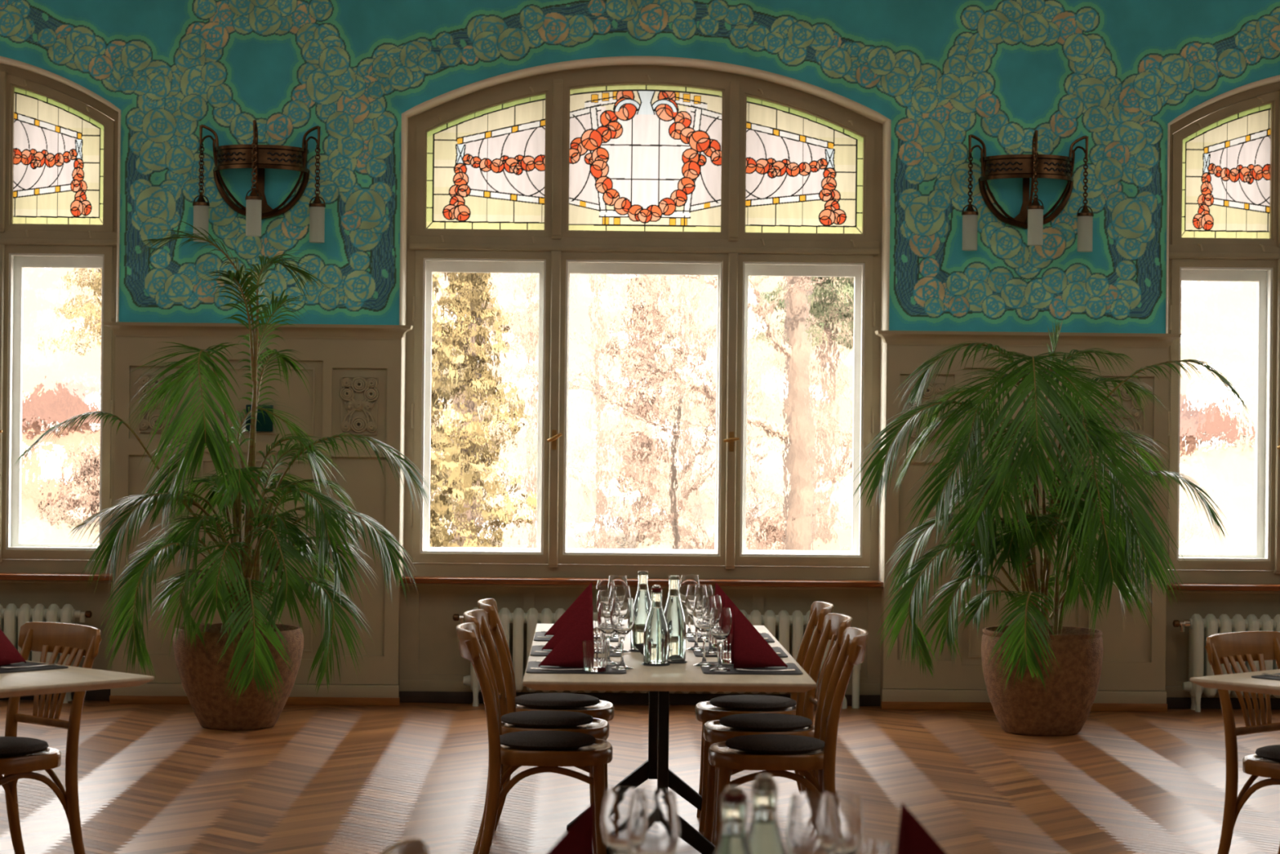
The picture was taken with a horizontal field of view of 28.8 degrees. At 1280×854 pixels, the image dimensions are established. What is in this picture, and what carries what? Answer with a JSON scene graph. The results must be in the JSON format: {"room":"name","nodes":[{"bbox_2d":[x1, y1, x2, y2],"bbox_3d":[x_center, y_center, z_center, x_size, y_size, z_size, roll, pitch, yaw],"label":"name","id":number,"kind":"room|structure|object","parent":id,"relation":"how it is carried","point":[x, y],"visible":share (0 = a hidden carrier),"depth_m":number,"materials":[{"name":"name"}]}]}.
{"room":"restaurant dining room","nodes":[
{"label":"restaurant dining room","id":0,"kind":"room"},
{"bbox_2d":[0,0,1279,706],"bbox_3d":[0.022,-0.748,14.053,16.000,4.600,0.500,1,0,-1],"label":"wall","id":1,"kind":"structure","parent":0,"point":[1114,73],"depth_m":13.81,"materials":[{"name":"teal paint"}]},
{"bbox_2d":[0,572,113,700],"bbox_3d":[-3.993,1.159,13.815,2.180,0.704,0.200,1,0,-1],"label":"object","id":2,"kind":"object","parent":1,"relation":"attached to","point":[33,588],"visible":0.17,"depth_m":13.88,"materials":[{"name":"beige paint"}]},
{"bbox_2d":[0,56,120,573],"bbox_3d":[-3.977,-0.643,13.889,2.198,2.907,0.372,1,0,-1],"label":"window","id":3,"kind":"structure","parent":1,"relation":"in","point":[60,148],"depth_m":13.94,"materials":[{"name":"glass"}]},
{"bbox_2d":[102,321,413,706],"bbox_3d":[-2.113,0.480,13.737,1.688,2.099,0.140,1,0,-1],"label":"wainscot","id":4,"kind":"structure","parent":1,"relation":"attached to","point":[355,387],"depth_m":13.74,"materials":[{"name":"beige paint"}]},
{"bbox_2d":[192,120,325,243],"bbox_3d":[-2.088,-1.337,13.577,0.731,0.642,0.366,1,0,-1],"label":"wall sconce","id":5,"kind":"object","parent":1,"relation":"attached to","point":[259,157],"visible":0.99,"depth_m":13.64,"materials":[{"name":"brown metal"}]},
{"bbox_2d":[245,404,273,431],"bbox_3d":[-2.099,-0.049,13.731,0.148,0.148,0.028,1,0,-1],"label":"wall tile","id":6,"kind":"structure","parent":1,"relation":"attached to","point":[268,426],"depth_m":13.72,"materials":[{"name":"teal ceramic"}]},
{"bbox_2d":[399,575,883,706],"bbox_3d":[0.005,1.200,13.904,2.696,0.704,0.200,1,0,-1],"label":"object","id":7,"kind":"object","parent":1,"relation":"attached to","point":[433,669],"visible":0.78,"depth_m":13.93,"materials":[{"name":"beige paint"}]},
{"bbox_2d":[399,56,891,582],"bbox_3d":[0.022,-0.602,13.978,2.714,2.907,0.372,1,0,-1],"label":"window","id":8,"kind":"structure","parent":1,"relation":"in","point":[645,300],"depth_m":14.03,"materials":[{"name":"glass"}]},
{"bbox_2d":[961,129,1093,252],"bbox_3d":[2.147,-1.294,13.671,0.731,0.642,0.366,1,0,-1],"label":"wall sconce","id":9,"kind":"object","parent":1,"relation":"attached to","point":[1033,166],"visible":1,"depth_m":13.73,"materials":[{"name":"brown metal"}]},
{"bbox_2d":[875,330,1182,711],"bbox_3d":[2.144,0.524,13.831,1.688,2.099,0.140,1,0,-1],"label":"wainscot","id":10,"kind":"structure","parent":1,"relation":"attached to","point":[1133,675],"depth_m":13.83,"materials":[{"name":"beige paint"}]},
{"bbox_2d":[1164,582,1279,709],"bbox_3d":[4.004,1.240,13.992,2.180,0.704,0.200,1,0,-1],"label":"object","id":11,"kind":"object","parent":1,"relation":"attached to","point":[1231,599],"visible":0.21,"depth_m":14.01,"materials":[{"name":"beige paint"}]},
{"bbox_2d":[1165,75,1279,583],"bbox_3d":[4.021,-0.561,14.066,2.198,2.907,0.372,1,0,-1],"label":"window","id":12,"kind":"structure","parent":1,"relation":"in","point":[1223,286],"depth_m":14.09,"materials":[{"name":"glass"}]},
{"bbox_2d":[0,699,1279,853],"bbox_3d":[0.194,1.654,5.156,16.000,0.200,18.300,1,0,-1],"label":"floor","id":13,"kind":"structure","parent":0,"point":[152,779],"depth_m":10.88,"materials":[{"name":"brown wood"}]},
{"bbox_2d":[0,603,92,702],"bbox_3d":[-3.932,1.242,13.744,1.798,0.542,0.145,1,0,-1],"label":"radiator","id":14,"kind":"object","parent":13,"relation":"on","point":[11,617],"visible":0.45,"depth_m":13.70,"materials":[{"name":"metal"}]},
{"bbox_2d":[0,622,102,853],"bbox_3d":[-2.095,1.100,8.227,0.444,0.869,0.538,1,0,42],"label":"dining chair","id":15,"kind":"object","parent":13,"relation":"on","point":[73,639],"visible":0.83,"depth_m":8.30,"materials":[{"name":"brown wood"}]},
{"bbox_2d":[0,736,48,755],"bbox_3d":[-2.122,1.050,8.196,0.342,0.031,0.342,1,0,42],"label":"seat cushion","id":16,"kind":"object","parent":15,"relation":"on","point":[9,745],"visible":1,"depth_m":8.13,"materials":[{"name":"fabric"}]},
{"bbox_2d":[0,660,154,697],"bbox_3d":[-2.292,1.153,7.700,0.920,0.750,1.240,1,0,42],"label":"dining table","id":17,"kind":"object","parent":13,"relation":"on","point":[72,678],"visible":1,"depth_m":7.73,"materials":[{"name":"brown wood"}]},
{"bbox_2d":[0,661,68,673],"bbox_3d":[-2.097,0.778,8.091,0.386,0.004,0.326,1,0,42],"label":"placemat","id":18,"kind":"object","parent":17,"relation":"on","point":[2,670],"visible":0.6,"depth_m":8.05,"materials":[{"name":"grey fabric"}]},
{"bbox_2d":[0,628,26,665],"bbox_3d":[-2.081,0.674,8.123,0.152,0.208,0.184,1,0,42],"label":"napkin","id":19,"kind":"object","parent":18,"relation":"on","point":[9,654],"visible":1,"depth_m":8.11,"materials":[{"name":"red fabric"}]},
{"bbox_2d":[0,663,55,668],"bbox_3d":[-1.975,0.773,8.039,0.025,0.007,0.192,1,0,42],"label":"fork","id":20,"kind":"object","parent":18,"relation":"on","point":[46,664],"visible":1,"depth_m":8.04,"materials":[{"name":"silver metal"}]},
{"bbox_2d":[14,219,431,730],"bbox_3d":[-2.110,0.249,12.669,2.090,2.561,1.315,1,0,-9],"label":"potted palm","id":21,"kind":"object","parent":13,"relation":"on","point":[240,673],"visible":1,"depth_m":12.39,"materials":[{"name":"green plant"}]},
{"bbox_2d":[173,622,303,730],"bbox_3d":[-2.055,1.278,12.738,0.660,0.505,0.660,1,0,-1],"label":"pot","id":22,"kind":"object","parent":21,"relation":"attached to","point":[202,679],"depth_m":12.52,"materials":[{"name":"brown ceramic"}]},
{"bbox_2d":[380,838,428,853],"bbox_3d":[-0.153,1.120,3.957,0.538,0.869,0.444,1,0,-2],"label":"dining chair","id":23,"kind":"object","parent":13,"relation":"on","point":[413,846],"visible":1,"depth_m":4.10,"materials":[{"name":"brown wood"}]},
{"bbox_2d":[456,622,613,853],"bbox_3d":[-0.364,1.117,8.512,0.538,0.869,0.444,1,0,-4],"label":"dining chair","id":24,"kind":"object","parent":13,"relation":"on","point":[592,758],"visible":0.98,"depth_m":8.33,"materials":[{"name":"brown wood"}]},
{"bbox_2d":[499,730,595,749],"bbox_3d":[-0.321,1.068,8.514,0.342,0.031,0.342,1,0,-1],"label":"seat cushion","id":25,"kind":"object","parent":24,"relation":"on","point":[535,740],"visible":0.95,"depth_m":8.42,"materials":[{"name":"fabric"}]},
{"bbox_2d":[462,608,608,853],"bbox_3d":[-0.382,1.117,9.126,0.538,0.869,0.444,1,0,0],"label":"dining chair","id":26,"kind":"object","parent":13,"relation":"on","point":[598,728],"visible":0.34,"depth_m":9.08,"materials":[{"name":"brown wood"}]},
{"bbox_2d":[501,710,594,727],"bbox_3d":[-0.340,1.068,9.126,0.342,0.031,0.342,1,0,0],"label":"seat cushion","id":27,"kind":"object","parent":26,"relation":"on","point":[535,718],"visible":0.98,"depth_m":9.03,"materials":[{"name":"fabric"}]},
{"bbox_2d":[477,598,613,831],"bbox_3d":[-0.371,1.117,9.733,0.538,0.869,0.444,1,0,-2],"label":"dining chair","id":28,"kind":"object","parent":13,"relation":"on","point":[604,709],"visible":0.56,"depth_m":9.54,"materials":[{"name":"brown wood"}]},
{"bbox_2d":[515,693,599,708],"bbox_3d":[-0.328,1.068,9.735,0.342,0.031,0.342,1,0,-2],"label":"seat cushion","id":29,"kind":"object","parent":28,"relation":"on","point":[553,700],"visible":0.97,"depth_m":9.63,"materials":[{"name":"fabric"}]},
{"bbox_2d":[453,607,861,708],"bbox_3d":[0.095,1.283,13.833,2.272,0.542,0.145,1,0,-1],"label":"radiator","id":30,"kind":"object","parent":13,"relation":"on","point":[518,617],"visible":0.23,"depth_m":13.78,"materials":[{"name":"metal"}]},
{"bbox_2d":[522,623,816,853],"bbox_3d":[0.065,1.177,8.969,0.925,0.750,2.290,1,0,-1],"label":"dining table","id":31,"kind":"object","parent":13,"relation":"on","point":[659,681],"visible":0.58,"depth_m":8.27,"materials":[{"name":"brown wood"}]},
{"bbox_2d":[530,644,620,657],"bbox_3d":[-0.224,0.797,8.857,0.326,0.004,0.386,1,0,-1],"label":"placemat","id":32,"kind":"object","parent":31,"relation":"on","point":[539,648],"visible":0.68,"depth_m":8.77,"materials":[{"name":"grey fabric"}]},
{"bbox_2d":[542,592,592,650],"bbox_3d":[-0.256,0.692,8.846,0.184,0.208,0.152,1,0,-2],"label":"napkin","id":33,"kind":"object","parent":32,"relation":"on","point":[586,605],"visible":0.52,"depth_m":8.84,"materials":[{"name":"red fabric"}]},
{"bbox_2d":[593,625,606,639],"bbox_3d":[-0.158,0.746,8.709,0.088,0.098,0.086,1,0,-1],"label":"tumbler","id":34,"kind":"object","parent":32,"relation":"on","point":[598,634],"visible":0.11,"depth_m":8.67,"materials":[{"name":"clear glass"}]},
{"bbox_2d":[595,590,615,648],"bbox_3d":[-0.120,0.693,8.975,0.076,0.205,0.076,1,0,17],"label":"wine glass","id":35,"kind":"object","parent":32,"relation":"on","point":[602,596],"visible":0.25,"depth_m":8.95,"materials":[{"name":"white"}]},
{"bbox_2d":[608,585,631,652],"bbox_3d":[-0.072,0.680,8.816,0.082,0.232,0.082,1,0,26],"label":"wine glass","id":36,"kind":"object","parent":32,"relation":"on","point":[615,591],"visible":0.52,"depth_m":8.79,"materials":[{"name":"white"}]},
{"bbox_2d":[525,661,626,674],"bbox_3d":[-0.211,0.797,8.252,0.326,0.004,0.386,1,0,-1],"label":"placemat","id":37,"kind":"object","parent":31,"relation":"on","point":[531,664],"visible":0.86,"depth_m":8.12,"materials":[{"name":"grey fabric"}]},
{"bbox_2d":[530,667,583,670],"bbox_3d":[-0.251,0.790,8.126,0.213,0.007,0.020,1,0,-1],"label":"knife","id":38,"kind":"object","parent":37,"relation":"on","point":[531,668],"visible":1,"depth_m":8.12,"materials":[{"name":"silver metal"}]},
{"bbox_2d":[538,604,593,667],"bbox_3d":[-0.243,0.692,8.242,0.184,0.208,0.152,1,0,-1],"label":"napkin","id":39,"kind":"object","parent":37,"relation":"on","point":[568,652],"visible":0.87,"depth_m":8.22,"materials":[{"name":"red fabric"}]},
{"bbox_2d":[582,640,608,671],"bbox_3d":[-0.145,0.746,8.104,0.088,0.098,0.086,1,0,-1],"label":"tumbler","id":40,"kind":"object","parent":37,"relation":"on","point":[595,652],"visible":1,"depth_m":8.07,"materials":[{"name":"clear glass"}]},
{"bbox_2d":[596,602,617,664],"bbox_3d":[-0.107,0.693,8.360,0.076,0.205,0.076,1,0,17],"label":"wine glass","id":41,"kind":"object","parent":37,"relation":"on","point":[604,608],"visible":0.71,"depth_m":8.33,"materials":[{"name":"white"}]},
{"bbox_2d":[609,597,635,669],"bbox_3d":[-0.058,0.680,8.201,0.082,0.232,0.082,1,0,26],"label":"wine glass","id":42,"kind":"object","parent":37,"relation":"on","point":[622,617],"visible":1,"depth_m":8.17,"materials":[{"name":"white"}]},
{"bbox_2d":[533,631,617,641],"bbox_3d":[-0.237,0.797,9.462,0.326,0.004,0.386,1,0,-1],"label":"placemat","id":43,"kind":"object","parent":31,"relation":"on","point":[537,633],"visible":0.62,"depth_m":9.36,"materials":[{"name":"grey fabric"}]},
{"bbox_2d":[544,582,592,635],"bbox_3d":[-0.270,0.692,9.451,0.184,0.208,0.152,1,0,-2],"label":"napkin","id":44,"kind":"object","parent":43,"relation":"on","point":[587,592],"visible":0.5,"depth_m":9.44,"materials":[{"name":"red fabric"}]},
{"bbox_2d":[593,612,598,625],"bbox_3d":[-0.172,0.746,9.314,0.088,0.098,0.086,1,0,-1],"label":"tumbler","id":45,"kind":"object","parent":43,"relation":"on","point":[595,614],"visible":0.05,"depth_m":9.27,"materials":[{"name":"clear glass"}]},
{"bbox_2d":[595,579,608,598],"bbox_3d":[-0.134,0.693,9.589,0.076,0.205,0.076,1,0,17],"label":"wine glass","id":46,"kind":"object","parent":43,"relation":"on","point":[602,584],"visible":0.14,"depth_m":9.56,"materials":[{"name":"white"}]},
{"bbox_2d":[607,575,627,637],"bbox_3d":[-0.085,0.679,9.431,0.082,0.232,0.082,1,0,26],"label":"wine glass","id":47,"kind":"object","parent":43,"relation":"on","point":[613,580],"visible":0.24,"depth_m":9.40,"materials":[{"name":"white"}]},
{"bbox_2d":[633,643,643,654],"bbox_3d":[0.065,0.779,8.684,0.126,0.045,0.126,1,0,44],"label":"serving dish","id":48,"kind":"object","parent":31,"relation":"on","point":[639,646],"visible":0.13,"depth_m":8.67,"materials":[{"name":"black"}]},
{"bbox_2d":[641,662,670,666],"bbox_3d":[0.053,0.800,8.393,0.096,0.004,0.096,1,0,-1],"label":"coaster","id":49,"kind":"object","parent":31,"relation":"on","point":[642,664],"visible":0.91,"depth_m":8.35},
{"bbox_2d":[643,584,668,664],"bbox_3d":[0.055,0.664,8.393,0.086,0.267,0.086,1,0,-1],"label":"water bottle","id":50,"kind":"object","parent":49,"relation":"on","point":[655,634],"visible":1,"depth_m":8.36,"materials":[{"name":"clear glass"}]},
{"bbox_2d":[668,660,687,663],"bbox_3d":[0.113,0.800,8.490,0.096,0.004,0.096,1,0,-1],"label":"coaster","id":51,"kind":"object","parent":31,"relation":"on","point":[685,661],"visible":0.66,"depth_m":8.45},
{"bbox_2d":[663,574,685,662],"bbox_3d":[0.115,0.652,8.490,0.086,0.292,0.086,1,0,-1],"label":"water bottle","id":52,"kind":"object","parent":51,"relation":"on","point":[673,612],"visible":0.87,"depth_m":8.46,"materials":[{"name":"clear glass"}]},
{"bbox_2d":[685,632,774,642],"bbox_3d":[0.339,0.803,9.495,0.326,0.004,0.386,1,0,-1],"label":"placemat","id":53,"kind":"object","parent":31,"relation":"on","point":[690,638],"visible":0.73,"depth_m":9.43,"materials":[{"name":"grey fabric"}]},
{"bbox_2d":[679,574,699,635],"bbox_3d":[0.190,0.682,9.527,0.082,0.232,0.082,1,0,26],"label":"wine glass","id":54,"kind":"object","parent":53,"relation":"on","point":[686,580],"visible":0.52,"depth_m":9.50,"materials":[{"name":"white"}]},
{"bbox_2d":[693,584,713,639],"bbox_3d":[0.238,0.696,9.368,0.076,0.205,0.076,1,0,17],"label":"wine glass","id":55,"kind":"object","parent":53,"relation":"on","point":[709,589],"visible":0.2,"depth_m":9.35,"materials":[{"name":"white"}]},
{"bbox_2d":[714,582,759,633],"bbox_3d":[0.374,0.699,9.506,0.184,0.208,0.152,1,0,-2],"label":"napkin","id":56,"kind":"object","parent":53,"relation":"on","point":[718,591],"visible":0.06,"depth_m":9.49,"materials":[{"name":"red fabric"}]},
{"bbox_2d":[693,645,787,657],"bbox_3d":[0.352,0.803,8.890,0.326,0.004,0.386,1,0,-1],"label":"placemat","id":57,"kind":"object","parent":31,"relation":"on","point":[697,653],"visible":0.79,"depth_m":8.81,"materials":[{"name":"grey fabric"}]},
{"bbox_2d":[684,584,707,650],"bbox_3d":[0.203,0.682,8.932,0.082,0.232,0.082,1,0,26],"label":"wine glass","id":58,"kind":"object","parent":57,"relation":"on","point":[692,590],"visible":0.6,"depth_m":8.90,"materials":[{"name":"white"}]},
{"bbox_2d":[701,595,721,654],"bbox_3d":[0.251,0.696,8.773,0.076,0.205,0.076,1,0,17],"label":"wine glass","id":59,"kind":"object","parent":57,"relation":"on","point":[717,598],"visible":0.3,"depth_m":8.76,"materials":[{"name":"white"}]},
{"bbox_2d":[707,632,716,648],"bbox_3d":[0.288,0.750,9.039,0.088,0.098,0.086,1,0,-1],"label":"tumbler","id":60,"kind":"object","parent":57,"relation":"on","point":[714,642],"visible":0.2,"depth_m":9.01,"materials":[{"name":"clear glass"}]},
{"bbox_2d":[723,593,773,648],"bbox_3d":[0.387,0.699,8.901,0.184,0.208,0.152,1,0,-2],"label":"napkin","id":61,"kind":"object","parent":57,"relation":"on","point":[728,602],"visible":0.06,"depth_m":8.89,"materials":[{"name":"red fabric"}]},
{"bbox_2d":[698,662,803,675],"bbox_3d":[0.366,0.803,8.285,0.326,0.004,0.386,1,0,-1],"label":"placemat","id":62,"kind":"object","parent":31,"relation":"on","point":[706,669],"visible":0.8,"depth_m":8.17,"materials":[{"name":"grey fabric"}]},
{"bbox_2d":[692,595,715,666],"bbox_3d":[0.216,0.682,8.337,0.082,0.232,0.082,1,0,26],"label":"wine glass","id":63,"kind":"object","parent":62,"relation":"on","point":[703,604],"visible":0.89,"depth_m":8.31,"materials":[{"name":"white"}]},
{"bbox_2d":[709,607,732,671],"bbox_3d":[0.264,0.697,8.178,0.076,0.205,0.076,1,0,17],"label":"wine glass","id":64,"kind":"object","parent":62,"relation":"on","point":[720,618],"visible":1,"depth_m":8.15,"materials":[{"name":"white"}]},
{"bbox_2d":[716,632,733,663],"bbox_3d":[0.301,0.750,8.434,0.088,0.098,0.086,1,0,-1],"label":"tumbler","id":65,"kind":"object","parent":62,"relation":"on","point":[726,646],"visible":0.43,"depth_m":8.40,"materials":[{"name":"clear glass"}]},
{"bbox_2d":[730,604,787,668],"bbox_3d":[0.400,0.699,8.296,0.184,0.208,0.152,1,0,-1],"label":"napkin","id":66,"kind":"object","parent":62,"relation":"on","point":[749,649],"visible":1,"depth_m":8.27,"materials":[{"name":"red fabric"}]},
{"bbox_2d":[736,668,795,671],"bbox_3d":[0.412,0.797,8.161,0.192,0.007,0.025,1,0,-1],"label":"fork","id":67,"kind":"object","parent":62,"relation":"on","point":[736,668],"visible":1,"depth_m":8.15,"materials":[{"name":"silver metal"}]},
{"bbox_3d":[0.008,0.799,8.903,0.096,0.004,0.096,1,0,-1],"label":"coaster","id":68,"kind":"object","parent":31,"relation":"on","visible":0},
{"bbox_2d":[630,570,651,650],"bbox_3d":[0.010,0.656,8.902,0.086,0.282,0.086,1,0,-1],"label":"water bottle","id":69,"kind":"object","parent":68,"relation":"on","point":[642,603],"visible":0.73,"depth_m":8.87,"materials":[{"name":"clear glass"}]},
{"bbox_2d":[694,601,834,831],"bbox_3d":[0.484,1.126,9.742,0.538,0.869,0.444,1,0,0],"label":"dining chair","id":70,"kind":"object","parent":13,"relation":"on","point":[704,712],"visible":0.44,"depth_m":9.57,"materials":[{"name":"brown wood"}]},
{"bbox_2d":[709,694,796,710],"bbox_3d":[0.443,1.076,9.742,0.342,0.031,0.342,1,0,0],"label":"seat cushion","id":71,"kind":"object","parent":70,"relation":"on","point":[746,702],"visible":0.99,"depth_m":9.64,"materials":[{"name":"fabric"}]},
{"bbox_2d":[702,613,852,844],"bbox_3d":[0.502,1.126,9.105,0.538,0.869,0.444,1,0,-3],"label":"dining chair","id":72,"kind":"object","parent":13,"relation":"on","point":[834,624],"visible":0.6,"depth_m":9.14,"materials":[{"name":"brown wood"}]},
{"bbox_2d":[719,713,812,730],"bbox_3d":[0.460,1.076,9.103,0.342,0.031,0.342,1,0,-3],"label":"seat cushion","id":73,"kind":"object","parent":72,"relation":"on","point":[764,722],"visible":1,"depth_m":9.00,"materials":[{"name":"fabric"}]},
{"bbox_2d":[708,626,868,850],"bbox_3d":[0.503,1.126,8.470,0.538,0.869,0.444,1,0,2],"label":"dining chair","id":74,"kind":"object","parent":13,"relation":"on","point":[729,762],"visible":0.86,"depth_m":8.30,"materials":[{"name":"brown wood"}]},
{"bbox_2d":[724,733,824,753],"bbox_3d":[0.461,1.076,8.471,0.342,0.031,0.342,1,0,2],"label":"seat cushion","id":75,"kind":"object","parent":74,"relation":"on","point":[759,743],"visible":1,"depth_m":8.38,"materials":[{"name":"fabric"}]},
{"bbox_2d":[848,320,1250,736],"bbox_3d":[2.073,0.502,12.672,2.089,2.142,1.430,1,0,-1],"label":"potted palm","id":76,"kind":"object","parent":13,"relation":"on","point":[1042,679],"visible":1,"depth_m":12.39,"materials":[{"name":"green plant"}]},
{"bbox_2d":[981,625,1103,736],"bbox_3d":[2.073,1.310,12.849,0.624,0.525,0.624,1,0,-1],"label":"pot","id":77,"kind":"object","parent":76,"relation":"attached to","point":[1026,708],"depth_m":12.63,"materials":[{"name":"brown ceramic"}]},
{"bbox_2d":[1172,613,1279,711],"bbox_3d":[3.872,1.321,13.917,1.798,0.542,0.145,1,0,-1],"label":"radiator","id":78,"kind":"object","parent":13,"relation":"on","point":[1199,628],"visible":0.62,"depth_m":13.85,"materials":[{"name":"metal"}]},
{"bbox_2d":[1190,669,1279,695],"bbox_3d":[2.548,1.203,7.979,0.920,0.750,1.240,1,0,-41],"label":"dining table","id":79,"kind":"object","parent":13,"relation":"on","point":[1240,682],"visible":0.98,"depth_m":8.06,"materials":[{"name":"brown wood"}]},
{"bbox_2d":[1251,672,1279,680],"bbox_3d":[2.247,0.822,8.172,0.386,0.004,0.326,1,0,-41],"label":"placemat","id":80,"kind":"object","parent":79,"relation":"on","point":[1264,676],"visible":1,"depth_m":8.14,"materials":[{"name":"grey fabric"}]},
{"bbox_2d":[1262,672,1279,676],"bbox_3d":[2.123,0.814,8.121,0.020,0.007,0.213,1,0,-41],"label":"knife","id":81,"kind":"object","parent":80,"relation":"on","point":[1263,673],"visible":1,"depth_m":8.17,"materials":[{"name":"silver metal"}]},
{"bbox_2d":[1204,631,1279,853],"bbox_3d":[2.208,1.144,8.370,0.444,0.869,0.538,1,0,-41],"label":"dining chair","id":82,"kind":"object","parent":13,"relation":"on","point":[1225,648],"visible":0.91,"depth_m":8.39,"materials":[{"name":"brown wood"}]},
{"bbox_2d":[1255,744,1279,761],"bbox_3d":[2.236,1.094,8.339,0.342,0.031,0.342,1,0,-41],"label":"seat cushion","id":83,"kind":"object","parent":82,"relation":"on","point":[1268,752],"visible":1,"depth_m":8.30,"materials":[{"name":"fabric"}]},
{"bbox_3d":[0.191,1.179,3.255,0.925,0.750,2.300,1,0,-1],"label":"dining table","id":84,"kind":"object","parent":13,"relation":"on","visible":0},
{"bbox_2d":[714,785,752,853],"bbox_3d":[0.142,0.675,3.794,0.086,0.256,0.086,1,0,-1],"label":"water bottle","id":85,"kind":"object","parent":84,"relation":"on","point":[733,838],"visible":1,"depth_m":3.78,"materials":[{"name":"clear glass"}]},
{"bbox_2d":[746,773,786,853],"bbox_3d":[0.195,0.675,3.925,0.086,0.256,0.086,1,0,-1],"label":"water bottle","id":86,"kind":"object","parent":84,"relation":"on","point":[764,836],"visible":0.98,"depth_m":3.91,"materials":[{"name":"clear glass"}]},
{"bbox_2d":[786,791,839,853],"bbox_3d":[0.268,0.688,3.867,0.082,0.232,0.082,1,0,26],"label":"wine glass","id":87,"kind":"object","parent":84,"relation":"on","point":[812,825],"visible":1,"depth_m":3.83,"materials":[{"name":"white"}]},
{"bbox_3d":[-0.117,0.798,3.999,0.326,0.004,0.386,1,0,-1],"label":"placemat","id":88,"kind":"object","parent":84,"relation":"on","visible":0},
{"bbox_2d":[546,802,594,853],"bbox_3d":[-0.160,0.693,3.908,0.184,0.208,0.152,1,0,-1],"label":"napkin","id":89,"kind":"object","parent":88,"relation":"on","point":[579,838],"visible":1,"depth_m":3.90,"materials":[{"name":"red fabric"}]},
{"bbox_2d":[600,787,640,853],"bbox_3d":[-0.027,0.694,4.051,0.076,0.205,0.076,1,0,17],"label":"wine glass","id":90,"kind":"object","parent":88,"relation":"on","point":[616,802],"visible":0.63,"depth_m":4.02,"materials":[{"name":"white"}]},
{"bbox_2d":[626,788,679,853],"bbox_3d":[0.020,0.680,3.852,0.082,0.232,0.082,1,0,26],"label":"wine glass","id":91,"kind":"object","parent":88,"relation":"on","point":[653,823],"visible":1,"depth_m":3.82,"materials":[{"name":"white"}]},
{"bbox_3d":[0.473,0.804,4.012,0.326,0.004,0.386,1,0,-1],"label":"placemat","id":92,"kind":"object","parent":84,"relation":"on","visible":0},
{"bbox_2d":[826,791,864,853],"bbox_3d":[0.324,0.697,4.028,0.076,0.205,0.076,1,0,17],"label":"wine glass","id":93,"kind":"object","parent":92,"relation":"on","point":[849,807],"visible":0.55,"depth_m":4.00,"materials":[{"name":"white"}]},
{"bbox_2d":[855,839,891,853],"bbox_3d":[0.380,0.751,4.200,0.088,0.098,0.086,1,0,-1],"label":"tumbler","id":94,"kind":"object","parent":92,"relation":"on","point":[867,846],"visible":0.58,"depth_m":4.18,"materials":[{"name":"clear glass"}]},
{"bbox_2d":[896,803,946,853],"bbox_3d":[0.500,0.700,3.942,0.184,0.208,0.152,1,0,-1],"label":"napkin","id":95,"kind":"object","parent":92,"relation":"on","point":[913,837],"visible":1,"depth_m":3.93,"materials":[{"name":"red fabric"}]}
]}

